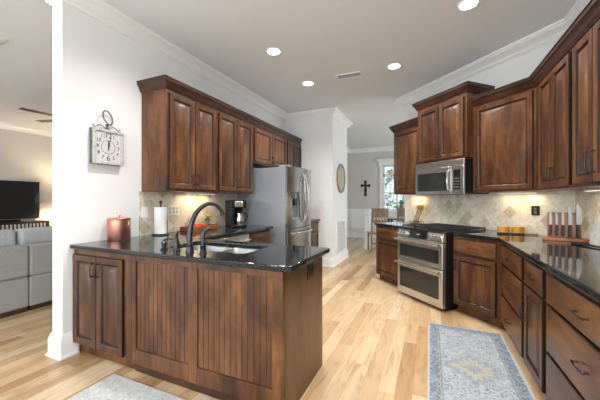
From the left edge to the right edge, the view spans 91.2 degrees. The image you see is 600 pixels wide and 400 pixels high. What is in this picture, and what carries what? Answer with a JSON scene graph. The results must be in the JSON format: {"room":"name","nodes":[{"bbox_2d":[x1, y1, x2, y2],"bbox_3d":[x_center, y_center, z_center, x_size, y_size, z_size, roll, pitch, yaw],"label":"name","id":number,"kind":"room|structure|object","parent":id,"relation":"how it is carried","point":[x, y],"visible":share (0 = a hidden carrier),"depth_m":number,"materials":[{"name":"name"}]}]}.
{"room":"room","nodes":[
{"label":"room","id":0,"kind":"room"},
{"bbox_2d":[0,129,51,225],"bbox_3d":[-7.460,-0.232,5.220,0.130,3.030,9.500,0,0,24],"label":"wall","id":1,"kind":"structure","parent":0,"point":[23,156],"depth_m":7.13,"materials":[{"name":"grey paint"}]},
{"bbox_2d":[0,180,39,219],"bbox_3d":[-6.743,-0.002,6.532,0.088,0.880,1.540,0,0,24],"label":"television","id":2,"kind":"object","parent":1,"relation":"attached to","point":[18,199],"visible":1,"depth_m":6.86,"materials":[{"name":"black plastic"}]},
{"bbox_2d":[0,122,51,136],"bbox_3d":[-7.352,-1.679,5.172,0.106,0.135,9.500,0,0,24],"label":"trim","id":3,"kind":"structure","parent":1,"relation":"attached to","point":[8,126],"depth_m":6.99,"materials":[{"name":"white wood"}]},
{"bbox_2d":[52,1,284,350],"bbox_3d":[-1.178,-0.232,4.252,0.140,3.030,4.020,0,0,24],"label":"wall","id":4,"kind":"structure","parent":0,"point":[96,67],"depth_m":2.57,"materials":[{"name":"white paint"}]},
{"bbox_2d":[45,331,78,360],"bbox_3d":[-1.372,1.190,3.816,0.208,0.187,3.134,0,0,24],"label":"baseboard","id":5,"kind":"structure","parent":4,"relation":"attached to","point":[60,347],"depth_m":2.40,"materials":[{"name":"white wood"}]},
{"bbox_2d":[89,110,123,165],"bbox_3d":[-1.759,-0.568,2.685,0.067,0.493,0.275,0,0,24],"label":"wall clock","id":6,"kind":"object","parent":4,"relation":"attached to","point":[106,146],"visible":1,"depth_m":2.66,"materials":[{"name":"grey metal"}]},
{"bbox_2d":[141,207,147,217],"bbox_3d":[-1.614,0.128,3.056,0.008,0.118,0.075,0,0,24],"label":"wall plate","id":7,"kind":"object","parent":4,"relation":"attached to","point":[144,210],"visible":1,"depth_m":3.05,"materials":[{"name":"white plastic"}]},
{"bbox_2d":[168,205,178,215],"bbox_3d":[-1.462,0.118,3.399,0.008,0.118,0.160,0,0,24],"label":"wall plate","id":8,"kind":"object","parent":4,"relation":"attached to","point":[172,209],"visible":1,"depth_m":3.39,"materials":[{"name":"white plastic"}]},
{"bbox_2d":[142,88,216,192],"bbox_3d":[-1.302,-0.603,3.298,0.398,1.028,0.751,0,0,24],"label":"upper cabinet","id":9,"kind":"object","parent":4,"relation":"attached to","point":[179,132],"visible":1,"depth_m":3.03,"materials":[{"name":"brown wood"}]},
{"bbox_2d":[185,193,215,194],"bbox_3d":[-1.232,-0.078,3.663,0.040,0.018,0.500,0,0,24],"label":"light","id":10,"kind":"object","parent":9,"relation":"attached to","point":[185,193],"visible":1,"depth_m":3.69,"materials":[{"name":"white plastic"}]},
{"bbox_2d":[136,74,301,144],"bbox_3d":[-0.810,-1.154,4.406,0.405,0.104,3.290,0,0,24],"label":"crown molding","id":11,"kind":"structure","parent":9,"relation":"on","point":[162,81],"depth_m":3.35,"materials":[{"name":"brown wood"}]},
{"bbox_2d":[139,191,234,235],"bbox_3d":[-1.319,0.139,3.748,0.012,0.456,1.615,0,0,24],"label":"backsplash","id":12,"kind":"structure","parent":4,"relation":"attached to","point":[188,203],"depth_m":3.50,"materials":[{"name":"tile"}]},
{"bbox_2d":[45,0,393,153],"bbox_3d":[2.533,-1.679,5.070,6.476,0.135,8.736,0,0,24],"label":"trim","id":13,"kind":"structure","parent":4,"relation":"attached to","point":[99,10],"depth_m":3.50,"materials":[{"name":"white wood"}]},
{"bbox_2d":[216,110,252,193],"bbox_3d":[-0.989,-0.603,4.003,0.398,1.028,0.786,0,0,24],"label":"upper cabinet","id":14,"kind":"object","parent":4,"relation":"attached to","point":[234,135],"visible":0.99,"depth_m":3.88,"materials":[{"name":"brown wood"}]},
{"bbox_2d":[252,125,286,167],"bbox_3d":[-0.604,-0.832,4.872,0.398,0.570,1.110,0,0,24],"label":"upper cabinet","id":15,"kind":"object","parent":4,"relation":"attached to","point":[269,149],"visible":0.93,"depth_m":4.70,"materials":[{"name":"brown wood"}]},
{"bbox_2d":[286,139,300,167],"bbox_3d":[-0.262,-0.603,5.685,0.365,1.028,0.647,0,0,24],"label":"upper cabinet","id":16,"kind":"object","parent":4,"relation":"attached to","point":[293,149],"visible":0.33,"depth_m":5.56,"materials":[{"name":"brown wood"}]},
{"bbox_2d":[0,237,545,399],"bbox_3d":[-0.985,1.333,4.319,12.900,0.100,13.500,0,0,24],"label":"floor","id":17,"kind":"structure","parent":0,"point":[375,334],"depth_m":2.49,"materials":[{"name":"brown wood"}]},
{"bbox_2d":[0,244,28,318],"bbox_3d":[-3.751,0.900,3.174,0.990,0.764,0.905,0,0,24],"label":"sofa section","id":18,"kind":"object","parent":17,"relation":"on","point":[14,259],"visible":1,"depth_m":3.27,"materials":[{"name":"grey fabric"}]},
{"bbox_2d":[0,229,15,245],"bbox_3d":[-3.609,0.548,3.111,0.234,0.409,0.893,0,0,24],"label":"cushion","id":19,"kind":"object","parent":18,"relation":"on","point":[7,236],"visible":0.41,"depth_m":3.41,"materials":[{"name":"grey fabric"}]},
{"bbox_2d":[0,220,48,229],"bbox_3d":[-6.603,0.892,6.415,0.428,0.779,1.720,0,0,24],"label":"media console","id":20,"kind":"object","parent":17,"relation":"on","point":[38,223],"visible":0.17,"depth_m":6.70,"materials":[{"name":"black"}]},
{"bbox_2d":[0,219,20,222],"bbox_3d":[-6.588,0.472,6.310,0.100,0.060,0.900,0,0,24],"label":"soundbar","id":21,"kind":"object","parent":20,"relation":"on","point":[14,220],"visible":0.99,"depth_m":6.54,"materials":[{"name":"black plastic"}]},
{"bbox_2d":[22,241,51,310],"bbox_3d":[-3.381,0.900,4.008,0.990,0.764,0.910,0,0,24],"label":"sofa section","id":22,"kind":"object","parent":17,"relation":"on","point":[40,253],"visible":0.2,"depth_m":3.49,"materials":[{"name":"grey fabric"}]},
{"bbox_2d":[14,226,51,244],"bbox_3d":[-3.239,0.548,3.946,0.234,0.409,0.898,0,0,24],"label":"cushion","id":23,"kind":"object","parent":22,"relation":"on","point":[35,234],"visible":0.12,"depth_m":3.63,"materials":[{"name":"grey fabric"}]},
{"bbox_2d":[73,249,134,368],"bbox_3d":[-1.449,0.843,2.599,0.700,0.878,0.712,0,0,24],"label":"base cabinet","id":24,"kind":"object","parent":17,"relation":"on","point":[101,280],"visible":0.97,"depth_m":2.30,"materials":[{"name":"brown wood"}]},
{"bbox_2d":[70,225,329,272],"bbox_3d":[-0.535,0.386,3.029,2.023,0.035,2.205,0,0,24],"label":"countertop","id":25,"kind":"structure","parent":24,"relation":"on","point":[269,257],"depth_m":2.19,"materials":[{"name":"black stone"}]},
{"bbox_2d":[107,215,130,240],"bbox_3d":[-1.666,0.251,2.707,0.192,0.234,0.192,0,0,-36],"label":"copper canister","id":26,"kind":"object","parent":25,"relation":"on","point":[118,228],"visible":0.99,"depth_m":2.63,"materials":[{"name":"brown metal"}]},
{"bbox_2d":[152,201,168,235],"bbox_3d":[-1.470,0.186,3.101,0.170,0.362,0.170,0,0,24],"label":"paper towel holder","id":27,"kind":"object","parent":25,"relation":"on","point":[160,213],"visible":1,"depth_m":3.05,"materials":[{"name":"white paper"}]},
{"bbox_2d":[160,238,172,249],"bbox_3d":[-0.992,0.324,2.180,0.050,0.087,0.084,0,0,40],"label":"soap dispenser","id":28,"kind":"object","parent":25,"relation":"on","point":[163,243],"visible":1,"depth_m":2.15,"materials":[{"name":"black metal"}]},
{"bbox_2d":[172,232,180,251],"bbox_3d":[-0.886,0.297,2.110,0.056,0.142,0.056,0,0,24],"label":"handle","id":29,"kind":"object","parent":25,"relation":"on","point":[176,244],"visible":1,"depth_m":2.09,"materials":[{"name":"black metal"}]},
{"bbox_2d":[180,224,217,230],"bbox_3d":[-1.244,0.343,3.647,0.180,0.050,0.460,0,0,24],"label":"wooden tray","id":30,"kind":"object","parent":25,"relation":"on","point":[212,226],"visible":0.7,"depth_m":3.54,"materials":[{"name":"brown wood"}]},
{"bbox_2d":[204,215,212,224],"bbox_3d":[-1.181,0.274,3.776,0.184,0.164,0.174,0,0,24],"label":"bunch","id":31,"kind":"object","parent":30,"relation":"in","point":[208,217],"visible":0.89,"depth_m":3.78,"materials":[{"name":"orange plant"}]},
{"bbox_2d":[185,202,224,252],"bbox_3d":[-0.684,0.190,2.131,0.282,0.356,0.060,0,0,-36],"label":"kitchen faucet","id":32,"kind":"object","parent":25,"relation":"on","point":[189,246],"visible":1,"depth_m":2.07,"materials":[{"name":"black metal"}]},
{"bbox_2d":[199,227,210,253],"bbox_3d":[-0.656,0.278,2.024,0.076,0.180,0.053,0,0,-39],"label":"sprayer","id":33,"kind":"object","parent":25,"relation":"on","point":[204,231],"visible":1,"depth_m":2.00,"materials":[{"name":"black metal"}]},
{"bbox_2d":[182,245,258,253],"bbox_3d":[-0.646,0.500,2.332,0.754,0.193,0.404,0,0,24],"label":"sink","id":34,"kind":"object","parent":25,"relation":"in","point":[196,247],"visible":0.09,"depth_m":2.48,"materials":[{"name":"silver metal"}]},
{"bbox_2d":[225,200,247,227],"bbox_3d":[-0.878,0.185,4.074,0.243,0.365,0.260,0,0,-32],"label":"coffee maker","id":35,"kind":"object","parent":25,"relation":"on","point":[234,217],"visible":1,"depth_m":3.99,"materials":[{"name":"black plastic"}]},
{"bbox_2d":[67,374,185,399],"bbox_3d":[-1.027,1.276,1.680,1.000,0.012,0.600,0,0,24],"label":"floor mat","id":36,"kind":"object","parent":17,"relation":"on","point":[113,387],"visible":1,"depth_m":1.94,"materials":[{"name":"grey fabric"}]},
{"bbox_2d":[131,247,321,399],"bbox_3d":[-0.535,0.843,2.225,1.270,0.878,0.665,0,0,24],"label":"base cabinet","id":37,"kind":"object","parent":17,"relation":"on","point":[219,332],"visible":0.92,"depth_m":1.90,"materials":[{"name":"brown wood"}]},
{"bbox_2d":[307,263,313,279],"bbox_3d":[0.075,0.495,2.048,0.006,0.095,0.115,0,0,24],"label":"outlet","id":38,"kind":"object","parent":37,"relation":"attached to","point":[310,266],"depth_m":2.03,"materials":[{"name":"brown plastic"}]},
{"bbox_2d":[214,233,250,241],"bbox_3d":[-1.013,0.847,3.471,0.675,0.872,0.615,0,0,24],"label":"dishwasher","id":39,"kind":"object","parent":17,"relation":"on","point":[241,237],"visible":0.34,"depth_m":3.42,"materials":[{"name":"grey"}]},
{"bbox_2d":[248,229,269,243],"bbox_3d":[-0.811,0.843,4.023,0.708,0.878,0.540,0,0,24],"label":"base cabinet","id":40,"kind":"object","parent":17,"relation":"on","point":[263,236],"visible":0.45,"depth_m":3.89,"materials":[{"name":"brown wood"}]},
{"bbox_2d":[238,165,311,245],"bbox_3d":[-0.324,0.390,4.724,0.980,1.783,0.905,0,0,24],"label":"refrigerator","id":41,"kind":"object","parent":17,"relation":"on","point":[280,198],"visible":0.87,"depth_m":4.32,"materials":[{"name":"grey metal"}]},
{"bbox_2d":[310,221,317,246],"bbox_3d":[-0.088,0.843,5.579,0.768,0.878,0.690,0,0,24],"label":"base cabinet","id":42,"kind":"object","parent":17,"relation":"on","point":[314,225],"visible":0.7,"depth_m":5.53,"materials":[{"name":"brown wood"}]},
{"bbox_2d":[285,116,346,257],"bbox_3d":[0.316,-0.232,6.379,1.150,3.030,1.080,0,0,24],"label":"wall pier","id":43,"kind":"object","parent":17,"relation":"on","point":[323,143],"visible":0.36,"depth_m":5.79,"materials":[{"name":"white paint"}]},
{"bbox_2d":[336,219,345,254],"bbox_3d":[0.872,0.755,6.198,0.012,0.675,0.680,0,0,24],"label":"return air grille","id":44,"kind":"object","parent":43,"relation":"attached to","point":[340,224],"visible":1,"depth_m":6.15,"materials":[{"name":"white metal"}]},
{"bbox_2d":[337,164,345,192],"bbox_3d":[0.867,-0.452,6.168,0.025,0.620,0.620,0,0,24],"label":"oval mirror","id":45,"kind":"object","parent":43,"relation":"attached to","point":[341,179],"visible":1,"depth_m":6.17,"materials":[{"name":"beige mirror"}]},
{"bbox_2d":[338,166,343,190],"bbox_3d":[0.859,-0.452,6.171,0.007,0.526,0.526,0,0,24],"label":"mirror glass","id":46,"kind":"object","parent":45,"relation":"attached to","point":[340,168],"depth_m":6.20,"materials":[{"name":"beige mirror"}]},
{"bbox_2d":[322,233,375,266],"bbox_3d":[3.534,1.197,6.865,6.100,0.172,4.644,0,0,24],"label":"baseboard","id":47,"kind":"structure","parent":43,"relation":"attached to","point":[326,261],"depth_m":6.02,"materials":[{"name":"white wood"}]},
{"bbox_2d":[364,210,370,249],"bbox_3d":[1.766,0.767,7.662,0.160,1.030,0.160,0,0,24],"label":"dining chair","id":48,"kind":"object","parent":17,"relation":"on","point":[367,212],"visible":0.8,"depth_m":7.61,"materials":[{"name":"white wood"}]},
{"bbox_2d":[367,208,388,252],"bbox_3d":[1.932,0.743,7.320,0.424,1.081,0.493,0,0,0],"label":"dining chair","id":49,"kind":"object","parent":17,"relation":"on","point":[376,213],"visible":0.75,"depth_m":7.10,"materials":[{"name":"grey paint"}]},
{"bbox_2d":[376,225,398,285],"bbox_3d":[1.611,0.843,4.522,0.652,0.878,0.693,0,0,-21],"label":"base cabinet","id":50,"kind":"object","parent":17,"relation":"on","point":[386,245],"visible":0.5,"depth_m":4.47,"materials":[{"name":"brown wood"}]},
{"bbox_2d":[374,222,423,227],"bbox_3d":[1.632,0.386,4.542,0.650,0.035,0.720,0,0,-21],"label":"countertop","id":51,"kind":"structure","parent":50,"relation":"on","point":[388,224],"depth_m":4.60,"materials":[{"name":"black stone"}]},
{"bbox_3d":[1.809,0.339,4.562,0.104,0.057,0.190,0,0,-21],"label":"utensil holder","id":52,"kind":"object","parent":51,"relation":"on","visible":0},
{"bbox_2d":[417,205,423,222],"bbox_3d":[1.846,0.219,4.508,0.026,0.287,0.127,0,0,-31],"label":"wooden spoon","id":53,"kind":"object","parent":52,"relation":"in","point":[422,206],"visible":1,"depth_m":4.49,"materials":[{"name":"brown wood"}]},
{"bbox_2d":[385,217,403,221],"bbox_3d":[3.123,0.902,8.405,1.200,0.759,0.900,0,0,24],"label":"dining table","id":54,"kind":"object","parent":17,"relation":"on","point":[389,218],"visible":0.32,"depth_m":8.31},
{"bbox_2d":[397,208,404,221],"bbox_3d":[2.729,0.743,7.676,0.424,1.081,0.493,0,0,14],"label":"dining chair","id":55,"kind":"object","parent":17,"relation":"on","point":[400,211],"visible":0.21,"depth_m":7.48,"materials":[{"name":"grey paint"}]},
{"bbox_2d":[394,223,484,310],"bbox_3d":[1.795,0.808,3.805,0.822,0.945,0.765,0,0,-21],"label":"gas range","id":56,"kind":"object","parent":17,"relation":"on","point":[425,251],"visible":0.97,"depth_m":3.57,"materials":[{"name":"silver metal"}]},
{"bbox_2d":[399,226,483,234],"bbox_3d":[1.835,0.382,3.820,0.735,0.028,0.765,0,0,-21],"label":"cooktop","id":57,"kind":"object","parent":56,"relation":"in","point":[423,230],"depth_m":3.60,"materials":[{"name":"black glass"}]},
{"bbox_2d":[453,235,505,329],"bbox_3d":[2.113,0.843,3.220,0.652,0.878,0.543,0,0,-21],"label":"base cabinet","id":58,"kind":"object","parent":17,"relation":"on","point":[476,262],"visible":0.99,"depth_m":3.07,"materials":[{"name":"brown wood"}]},
{"bbox_2d":[427,322,535,399],"bbox_3d":[1.123,1.278,1.794,0.640,0.008,2.500,0,0,24],"label":"runner rug","id":59,"kind":"object","parent":17,"relation":"on","point":[463,363],"visible":1,"depth_m":2.22,"materials":[{"name":"blue fabric"}]},
{"bbox_2d":[501,244,525,358],"bbox_3d":[2.067,0.843,2.371,0.692,0.878,0.760,0,0,24],"label":"base cabinet","id":60,"kind":"object","parent":17,"relation":"on","point":[512,266],"visible":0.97,"depth_m":2.39,"materials":[{"name":"brown wood"}]},
{"bbox_2d":[519,258,547,395],"bbox_3d":[1.823,0.843,1.821,0.692,0.878,0.437,0,0,24],"label":"base cabinet","id":61,"kind":"object","parent":17,"relation":"on","point":[534,301],"visible":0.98,"depth_m":1.88,"materials":[{"name":"brown wood"}]},
{"bbox_2d":[546,271,599,399],"bbox_3d":[1.534,0.843,1.170,0.692,0.878,0.982,0,0,24],"label":"base cabinet","id":62,"kind":"object","parent":17,"relation":"on","point":[572,316],"visible":0.99,"depth_m":1.41,"materials":[{"name":"brown wood"}]},
{"bbox_2d":[452,230,599,301],"bbox_3d":[1.788,0.386,2.177,1.051,0.035,3.049,0,0,24],"label":"countertop","id":63,"kind":"structure","parent":62,"relation":"on","point":[578,266],"depth_m":1.95,"materials":[{"name":"black stone"}]},
{"bbox_2d":[497,226,509,232],"bbox_3d":[2.236,0.326,3.231,0.116,0.083,0.116,0,0,24],"label":"jar","id":64,"kind":"object","parent":63,"relation":"on","point":[506,229],"visible":0.75,"depth_m":3.19,"materials":[{"name":"orange wood"}]},
{"bbox_2d":[497,232,537,234],"bbox_3d":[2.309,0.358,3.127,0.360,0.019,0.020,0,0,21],"label":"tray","id":65,"kind":"object","parent":63,"relation":"on","point":[497,232],"visible":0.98,"depth_m":3.14,"materials":[{"name":"black metal"}]},
{"bbox_2d":[511,226,524,234],"bbox_3d":[2.355,0.326,3.179,0.116,0.083,0.116,0,0,24],"label":"jar","id":66,"kind":"object","parent":63,"relation":"on","point":[514,229],"visible":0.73,"depth_m":3.14,"materials":[{"name":"orange wood"}]},
{"bbox_2d":[542,212,589,242],"bbox_3d":[2.378,0.240,2.638,0.310,0.255,0.085,0,0,34],"label":"knife block","id":67,"kind":"object","parent":63,"relation":"on","point":[553,237],"visible":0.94,"depth_m":2.64,"materials":[{"name":"brown wood"}]},
{"bbox_2d":[549,210,551,234],"bbox_3d":[2.288,0.208,2.683,0.021,0.228,0.016,0,0,34],"label":"kitchen knife","id":68,"kind":"object","parent":67,"relation":"in","point":[550,214],"visible":1,"depth_m":2.68,"materials":[{"name":"black plastic"}]},
{"bbox_2d":[555,212,557,235],"bbox_3d":[2.323,0.213,2.659,0.021,0.218,0.016,0,0,34],"label":"kitchen knife","id":69,"kind":"object","parent":67,"relation":"in","point":[556,215],"visible":1,"depth_m":2.66,"materials":[{"name":"black plastic"}]},
{"bbox_2d":[561,210,564,235],"bbox_3d":[2.358,0.204,2.636,0.021,0.240,0.016,0,0,34],"label":"kitchen knife","id":70,"kind":"object","parent":67,"relation":"in","point":[563,217],"visible":1,"depth_m":2.63,"materials":[{"name":"black plastic"}]},
{"bbox_2d":[568,208,571,236],"bbox_3d":[2.399,0.192,2.609,0.026,0.270,0.016,0,0,34],"label":"kitchen knife","id":71,"kind":"object","parent":67,"relation":"in","point":[569,209],"visible":1,"depth_m":2.61,"materials":[{"name":"black plastic"}]},
{"bbox_2d":[576,204,581,237],"bbox_3d":[2.446,0.182,2.577,0.036,0.300,0.016,0,0,34],"label":"kitchen knife","id":72,"kind":"object","parent":67,"relation":"in","point":[578,210],"visible":1,"depth_m":2.58,"materials":[{"name":"black plastic"}]},
{"bbox_2d":[571,242,599,247],"bbox_3d":[2.278,0.359,2.331,0.050,0.018,0.251,0,0,4],"label":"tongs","id":73,"kind":"object","parent":63,"relation":"on","point":[575,243],"visible":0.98,"depth_m":2.35,"materials":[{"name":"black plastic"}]},
{"bbox_2d":[589,213,599,245],"bbox_3d":[2.396,0.238,2.351,0.056,0.257,0.200,0,0,24],"label":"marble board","id":74,"kind":"object","parent":63,"relation":"on","point":[595,235],"visible":0.94,"depth_m":2.39,"materials":[{"name":"white stone"}]},
{"bbox_2d":[0,0,576,148],"bbox_3d":[-0.985,-1.797,4.319,12.900,0.100,13.500,0,0,24],"label":"ceiling","id":75,"kind":"structure","parent":0,"point":[319,41],"depth_m":3.30,"materials":[{"name":"white paint"}]},
{"bbox_2d":[19,108,51,122],"bbox_3d":[-3.893,-1.522,4.983,1.367,0.429,1.322,0,0,24],"label":"ceiling fan","id":76,"kind":"object","parent":75,"relation":"hanging from","point":[24,109],"visible":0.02,"depth_m":4.64,"materials":[{"name":"brown metal"}]},
{"bbox_2d":[266,47,281,55],"bbox_3d":[-0.308,-1.742,3.451,0.190,0.010,0.190,0,0,24],"label":"recessed light","id":77,"kind":"object","parent":75,"relation":"in","point":[274,51],"visible":1,"depth_m":3.44,"materials":[{"name":"white"}]},
{"bbox_2d":[302,81,313,85],"bbox_3d":[0.122,-1.742,4.398,0.190,0.010,0.190,0,0,24],"label":"recessed light","id":78,"kind":"object","parent":75,"relation":"in","point":[305,83],"visible":1,"depth_m":4.39,"materials":[{"name":"white"}]},
{"bbox_2d":[336,71,361,79],"bbox_3d":[0.686,-1.741,4.115,0.340,0.012,0.150,0,0,24],"label":"ceiling vent","id":79,"kind":"object","parent":75,"relation":"in","point":[358,73],"visible":1,"depth_m":4.11,"materials":[{"name":"white metal"}]},
{"bbox_2d":[387,63,401,69],"bbox_3d":[1.227,-1.742,3.831,0.190,0.010,0.190,0,0,24],"label":"recessed light","id":80,"kind":"object","parent":75,"relation":"in","point":[392,66],"visible":1,"depth_m":3.83,"materials":[{"name":"white glass"}]},
{"bbox_2d":[456,0,480,10],"bbox_3d":[1.499,-1.742,2.617,0.190,0.010,0.190,0,0,24],"label":"recessed light","id":81,"kind":"object","parent":75,"relation":"in","point":[464,5],"visible":1,"depth_m":2.62,"materials":[{"name":"white"}]},
{"bbox_2d":[347,153,347,208],"bbox_3d":[0.848,-0.232,8.664,0.270,3.030,3.530,0,0,24],"label":"wall","id":82,"kind":"structure","parent":0,"point":[347,153],"depth_m":10.10,"materials":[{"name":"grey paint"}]},
{"bbox_2d":[347,209,348,232],"bbox_3d":[0.985,0.716,8.604,0.030,0.835,3.430,0,0,24],"label":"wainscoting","id":83,"kind":"structure","parent":82,"relation":"attached to","point":[347,209],"depth_m":10.07,"materials":[{"name":"white"}]},
{"bbox_2d":[348,151,393,208],"bbox_3d":[4.555,-0.232,9.045,6.200,3.030,0.170,0,0,24],"label":"wall","id":84,"kind":"structure","parent":0,"point":[362,167],"depth_m":10.00,"materials":[{"name":"grey paint"}]},
{"bbox_2d":[360,180,370,195],"bbox_3d":[2.221,-0.397,9.972,0.343,0.540,0.026,0,0,24],"label":"wall cross","id":85,"kind":"object","parent":84,"relation":"attached to","point":[365,185],"visible":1,"depth_m":9.96,"materials":[{"name":"black metal"}]},
{"bbox_2d":[349,209,396,232],"bbox_3d":[4.431,0.716,8.988,5.980,0.835,0.035,0,0,24],"label":"wainscoting","id":86,"kind":"structure","parent":84,"relation":"attached to","point":[356,216],"depth_m":10.05,"materials":[{"name":"white wood"}]},
{"bbox_2d":[376,158,404,211],"bbox_3d":[3.047,-0.479,9.604,1.110,1.755,0.170,0,0,24],"label":"window","id":87,"kind":"structure","parent":84,"relation":"in","point":[388,199],"depth_m":9.72,"materials":[{"name":"white"}]},
{"bbox_2d":[405,40,557,235],"bbox_3d":[2.302,-0.232,3.926,0.150,3.030,2.431,0,0,-21],"label":"wall","id":88,"kind":"structure","parent":0,"point":[521,67],"depth_m":3.42,"materials":[{"name":"white paint"}]},
{"bbox_2d":[389,117,417,194],"bbox_3d":[1.764,-0.647,4.609,0.359,1.117,0.696,0,0,-21],"label":"upper cabinet","id":89,"kind":"object","parent":88,"relation":"attached to","point":[405,141],"depth_m":4.55,"materials":[{"name":"brown wood"}]},
{"bbox_2d":[412,81,494,164],"bbox_3d":[1.985,-0.942,3.896,0.459,0.869,0.906,0,0,-21],"label":"upper cabinet","id":90,"kind":"object","parent":88,"relation":"attached to","point":[445,128],"depth_m":3.69,"materials":[{"name":"brown wood"}]},
{"bbox_2d":[416,158,488,194],"bbox_3d":[1.960,-0.283,3.887,0.475,0.427,0.782,0,0,-21],"label":"microwave","id":91,"kind":"object","parent":90,"relation":"attached to","point":[455,176],"visible":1,"depth_m":3.70,"materials":[{"name":"silver metal"}]},
{"bbox_2d":[407,190,574,234],"bbox_3d":[2.228,0.125,3.893,0.012,0.484,2.309,0,0,-21],"label":"backsplash","id":92,"kind":"structure","parent":88,"relation":"attached to","point":[489,211],"depth_m":3.59,"materials":[{"name":"tile"}]},
{"bbox_2d":[396,0,589,105],"bbox_3d":[1.479,-1.679,0.843,1.451,0.135,8.667,0,0,12],"label":"trim","id":93,"kind":"structure","parent":88,"relation":"attached to","point":[553,32],"depth_m":3.42,"materials":[{"name":"white"}]},
{"bbox_2d":[473,87,541,192],"bbox_3d":[2.299,-0.608,3.229,0.355,1.038,0.674,0,0,-21],"label":"upper cabinet","id":94,"kind":"object","parent":88,"relation":"attached to","point":[504,129],"visible":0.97,"depth_m":3.12,"materials":[{"name":"brown wood"}]},
{"bbox_2d":[498,192,538,193],"bbox_3d":[2.385,-0.078,3.225,0.040,0.018,0.400,0,0,-21],"label":"light","id":95,"kind":"object","parent":94,"relation":"attached to","point":[498,192],"visible":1,"depth_m":3.22,"materials":[{"name":"white plastic"}]},
{"bbox_2d":[471,0,599,106],"bbox_3d":[1.902,-1.154,2.155,0.425,0.104,2.667,0,0,14],"label":"crown molding","id":96,"kind":"structure","parent":94,"relation":"attached to","point":[590,14],"depth_m":2.36,"materials":[{"name":"brown wood"}]},
{"bbox_2d":[531,206,539,214],"bbox_3d":[2.510,0.113,3.134,0.008,0.100,0.080,0,0,-21],"label":"wall plate","id":97,"kind":"object","parent":88,"relation":"attached to","point":[535,210],"visible":1,"depth_m":3.13,"materials":[{"name":"brown metal"}]},
{"bbox_2d":[536,46,599,190],"bbox_3d":[2.261,-0.608,2.430,0.390,1.038,0.832,0,0,24],"label":"upper cabinet","id":98,"kind":"object","parent":88,"relation":"attached to","point":[554,92],"visible":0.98,"depth_m":2.40,"materials":[{"name":"brown wood"}]},
{"bbox_2d":[583,188,599,190],"bbox_3d":[2.235,-0.078,2.181,0.040,0.018,0.450,0,0,24],"label":"light","id":99,"kind":"object","parent":98,"relation":"attached to","point":[595,189],"visible":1,"depth_m":2.26,"materials":[{"name":"white plastic"}]},
{"bbox_3d":[1.378,-0.232,-0.222,0.140,3.030,6.710,0,0,24],"label":"wall","id":100,"kind":"structure","parent":0,"visible":0},
{"bbox_2d":[572,18,599,187],"bbox_3d":[1.954,-0.608,1.737,0.390,1.038,0.679,0,0,24],"label":"upper cabinet","id":101,"kind":"object","parent":100,"relation":"attached to","point":[586,52],"visible":1,"depth_m":1.91,"materials":[{"name":"brown wood"}]},
{"bbox_2d":[575,190,599,239],"bbox_3d":[2.085,0.125,1.562,0.012,0.484,2.745,0,0,24],"label":"backsplash","id":102,"kind":"structure","parent":100,"relation":"attached to","point":[588,202],"depth_m":2.59,"materials":[{"name":"tile"}]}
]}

